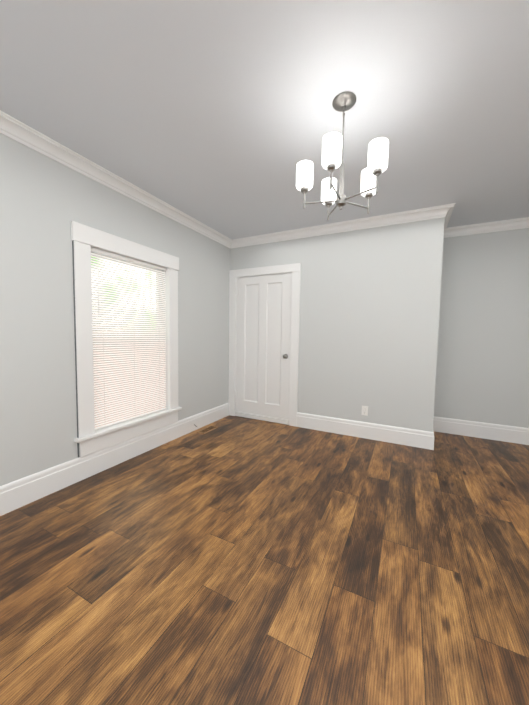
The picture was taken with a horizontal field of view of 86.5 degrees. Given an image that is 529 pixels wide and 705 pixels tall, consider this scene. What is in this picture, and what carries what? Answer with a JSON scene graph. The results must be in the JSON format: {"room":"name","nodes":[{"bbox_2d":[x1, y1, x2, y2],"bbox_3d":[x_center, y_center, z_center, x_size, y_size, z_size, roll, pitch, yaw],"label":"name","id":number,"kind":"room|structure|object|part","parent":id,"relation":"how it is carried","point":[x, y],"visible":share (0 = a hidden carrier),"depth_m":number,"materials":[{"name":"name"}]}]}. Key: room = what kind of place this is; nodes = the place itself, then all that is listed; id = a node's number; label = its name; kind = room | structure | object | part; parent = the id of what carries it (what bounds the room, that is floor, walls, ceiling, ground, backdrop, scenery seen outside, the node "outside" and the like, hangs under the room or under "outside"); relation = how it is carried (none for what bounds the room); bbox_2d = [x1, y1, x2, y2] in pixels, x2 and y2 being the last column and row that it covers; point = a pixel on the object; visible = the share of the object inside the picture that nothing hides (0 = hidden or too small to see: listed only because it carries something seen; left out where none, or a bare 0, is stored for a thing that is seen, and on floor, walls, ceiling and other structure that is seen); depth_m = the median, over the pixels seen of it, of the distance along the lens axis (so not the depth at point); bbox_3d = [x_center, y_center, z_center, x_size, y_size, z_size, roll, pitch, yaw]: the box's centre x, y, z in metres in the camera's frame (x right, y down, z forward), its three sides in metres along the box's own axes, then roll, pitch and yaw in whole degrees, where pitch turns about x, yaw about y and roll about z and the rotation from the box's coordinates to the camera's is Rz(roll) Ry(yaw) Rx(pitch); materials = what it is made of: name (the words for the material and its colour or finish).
{"room":"empty dining room","nodes":[
{"label":"empty dining room","id":0,"kind":"room"},
{"bbox_2d":[0,133,229,485],"bbox_3d":[-1.692,-0.223,2.116,0.200,2.580,5.200,3,4,27],"label":"wall","id":1,"kind":"structure","parent":0,"point":[45,201],"depth_m":2.13,"materials":[{"name":"white paint"}]},
{"bbox_2d":[0,403,228,515],"bbox_3d":[-1.620,0.972,2.133,0.017,0.195,4.778,3,4,27],"label":"baseboard","id":2,"kind":"structure","parent":1,"relation":"attached to","point":[18,493],"depth_m":2.40,"materials":[{"name":"white paint"}]},
{"bbox_2d":[0,110,231,248],"bbox_3d":[-1.548,-1.456,1.976,0.079,0.096,4.800,3,4,27],"label":"crown molding","id":3,"kind":"structure","parent":1,"relation":"attached to","point":[23,133],"depth_m":2.30,"materials":[{"name":"white paint"}]},
{"bbox_2d":[71,221,178,457],"bbox_3d":[-1.342,-0.110,2.793,0.226,1.890,1.144,3,4,27],"label":"window unit","id":4,"kind":"structure","parent":1,"relation":"in","point":[129,380],"depth_m":2.64,"materials":[{"name":"white paint"}]},
{"bbox_3d":[-1.347,-0.127,2.794,0.035,1.485,0.770,3,4,27],"label":"glass","id":5,"kind":"part","parent":4,"relation":"part of","materials":[{"name":"clear glass"}]},
{"bbox_2d":[74,407,181,442],"bbox_3d":[-1.316,0.681,2.823,0.183,0.030,1.176,3,4,27],"label":"sill","id":6,"kind":"structure","parent":1,"relation":"attached to","point":[106,430],"depth_m":2.66,"materials":[{"name":"white paint"}]},
{"bbox_2d":[0,415,528,704],"bbox_3d":[0.591,1.200,1.444,5.000,0.100,5.920,3,4,27],"label":"floor","id":7,"kind":"structure","parent":0,"point":[233,560],"depth_m":1.43,"materials":[{"name":"brown wood"}]},
{"bbox_2d":[197,426,217,433],"bbox_3d":[-0.728,0.988,3.607,0.125,0.006,0.287,3,4,27],"label":"floor vent","id":8,"kind":"object","parent":7,"relation":"in","point":[206,429],"visible":1,"depth_m":3.60,"materials":[{"name":"brown wood"}]},
{"bbox_2d":[0,0,528,238],"bbox_3d":[0.634,-1.475,1.275,5.000,0.100,5.920,3,4,27],"label":"ceiling","id":9,"kind":"structure","parent":0,"point":[224,117],"depth_m":1.60,"materials":[{"name":"white paint"}]},
{"bbox_2d":[296,91,388,220],"bbox_3d":[0.445,-1.145,1.626,0.511,0.608,0.495,3,4,27],"label":"chandelier","id":10,"kind":"object","parent":9,"relation":"hanging from","point":[333,148],"visible":1,"depth_m":1.62,"materials":[{"name":"white glass"}]},
{"bbox_3d":[0.443,-1.047,1.632,0.511,0.134,0.495,3,4,27],"label":"lamp shade","id":11,"kind":"part","parent":10,"relation":"part of","materials":[{"name":"white glass"}]},
{"bbox_2d":[230,217,444,431],"bbox_3d":[0.716,-0.284,3.700,2.670,2.580,0.200,3,4,27],"label":"wall","id":12,"kind":"structure","parent":0,"point":[369,315],"depth_m":3.33,"materials":[{"name":"white paint"}]},
{"bbox_2d":[234,287,288,424],"bbox_3d":[-0.046,0.018,3.979,0.871,1.909,0.103,3,4,27],"label":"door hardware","id":13,"kind":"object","parent":12,"relation":"in","point":[264,418],"depth_m":4.03,"materials":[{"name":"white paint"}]},
{"bbox_3d":[-0.425,-0.138,4.158,0.020,1.631,0.038,3,4,27],"label":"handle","id":14,"kind":"part","parent":13,"relation":"part of","materials":[{"name":"white paint"}]},
{"bbox_2d":[236,273,291,419],"bbox_3d":[-0.026,-0.085,4.001,0.859,1.978,0.036,3,4,27],"label":"closet door","id":15,"kind":"structure","parent":12,"relation":"in","point":[263,341],"depth_m":3.98,"materials":[{"name":"white paint"}]},
{"bbox_2d":[228,263,300,426],"bbox_3d":[-0.006,-0.108,4.029,1.100,2.165,0.162,3,4,27],"label":"door frame","id":16,"kind":"structure","parent":12,"relation":"attached to","point":[293,269],"depth_m":3.80,"materials":[{"name":"white paint"}]},
{"bbox_2d":[232,203,454,247],"bbox_3d":[0.748,-1.513,3.459,2.659,0.096,0.079,3,4,27],"label":"crown molding","id":17,"kind":"structure","parent":12,"relation":"attached to","point":[441,211],"depth_m":3.32,"materials":[{"name":"white paint"}]},
{"bbox_2d":[361,406,367,415],"bbox_3d":[1.208,0.702,3.389,0.070,0.114,0.008,3,4,27],"label":"electrical outlet plate","id":18,"kind":"object","parent":12,"relation":"attached to","point":[364,410],"visible":1,"depth_m":3.38,"materials":[{"name":"white plastic"}]},
{"bbox_2d":[297,412,435,449],"bbox_3d":[1.145,0.935,3.427,1.587,0.195,0.017,3,4,27],"label":"baseboard","id":19,"kind":"structure","parent":12,"relation":"attached to","point":[379,432],"depth_m":3.37,"materials":[{"name":"white paint"}]},
{"bbox_2d":[444,218,451,237],"bbox_3d":[2.066,-1.476,3.209,0.079,0.096,0.600,3,4,27],"label":"crown molding","id":20,"kind":"structure","parent":12,"relation":"attached to","point":[446,221],"depth_m":3.45,"materials":[{"name":"white paint"}]},
{"bbox_2d":[434,228,528,427],"bbox_3d":[3.182,-0.216,3.264,2.130,2.580,0.200,3,4,27],"label":"wall","id":21,"kind":"structure","parent":0,"point":[482,370],"depth_m":3.40,"materials":[{"name":"white paint"}]},
{"bbox_2d":[433,416,528,444],"bbox_3d":[3.007,0.974,3.296,1.890,0.195,0.017,3,4,27],"label":"baseboard","id":22,"kind":"structure","parent":21,"relation":"attached to","point":[513,434],"depth_m":3.45,"materials":[{"name":"white paint"}]},
{"bbox_2d":[448,217,528,236],"bbox_3d":[3.006,-1.455,3.128,1.830,0.096,0.079,3,4,27],"label":"crown molding","id":23,"kind":"structure","parent":21,"relation":"attached to","point":[519,223],"depth_m":3.31,"materials":[{"name":"white paint"}]},
{"label":"outside","id":24,"kind":"structure","parent":0,"visible":0},
{"bbox_2d":[91,256,155,343],"bbox_3d":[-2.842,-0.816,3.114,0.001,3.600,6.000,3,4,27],"label":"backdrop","id":25,"kind":"structure","parent":24,"point":[123,291],"depth_m":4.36,"materials":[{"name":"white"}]}
]}

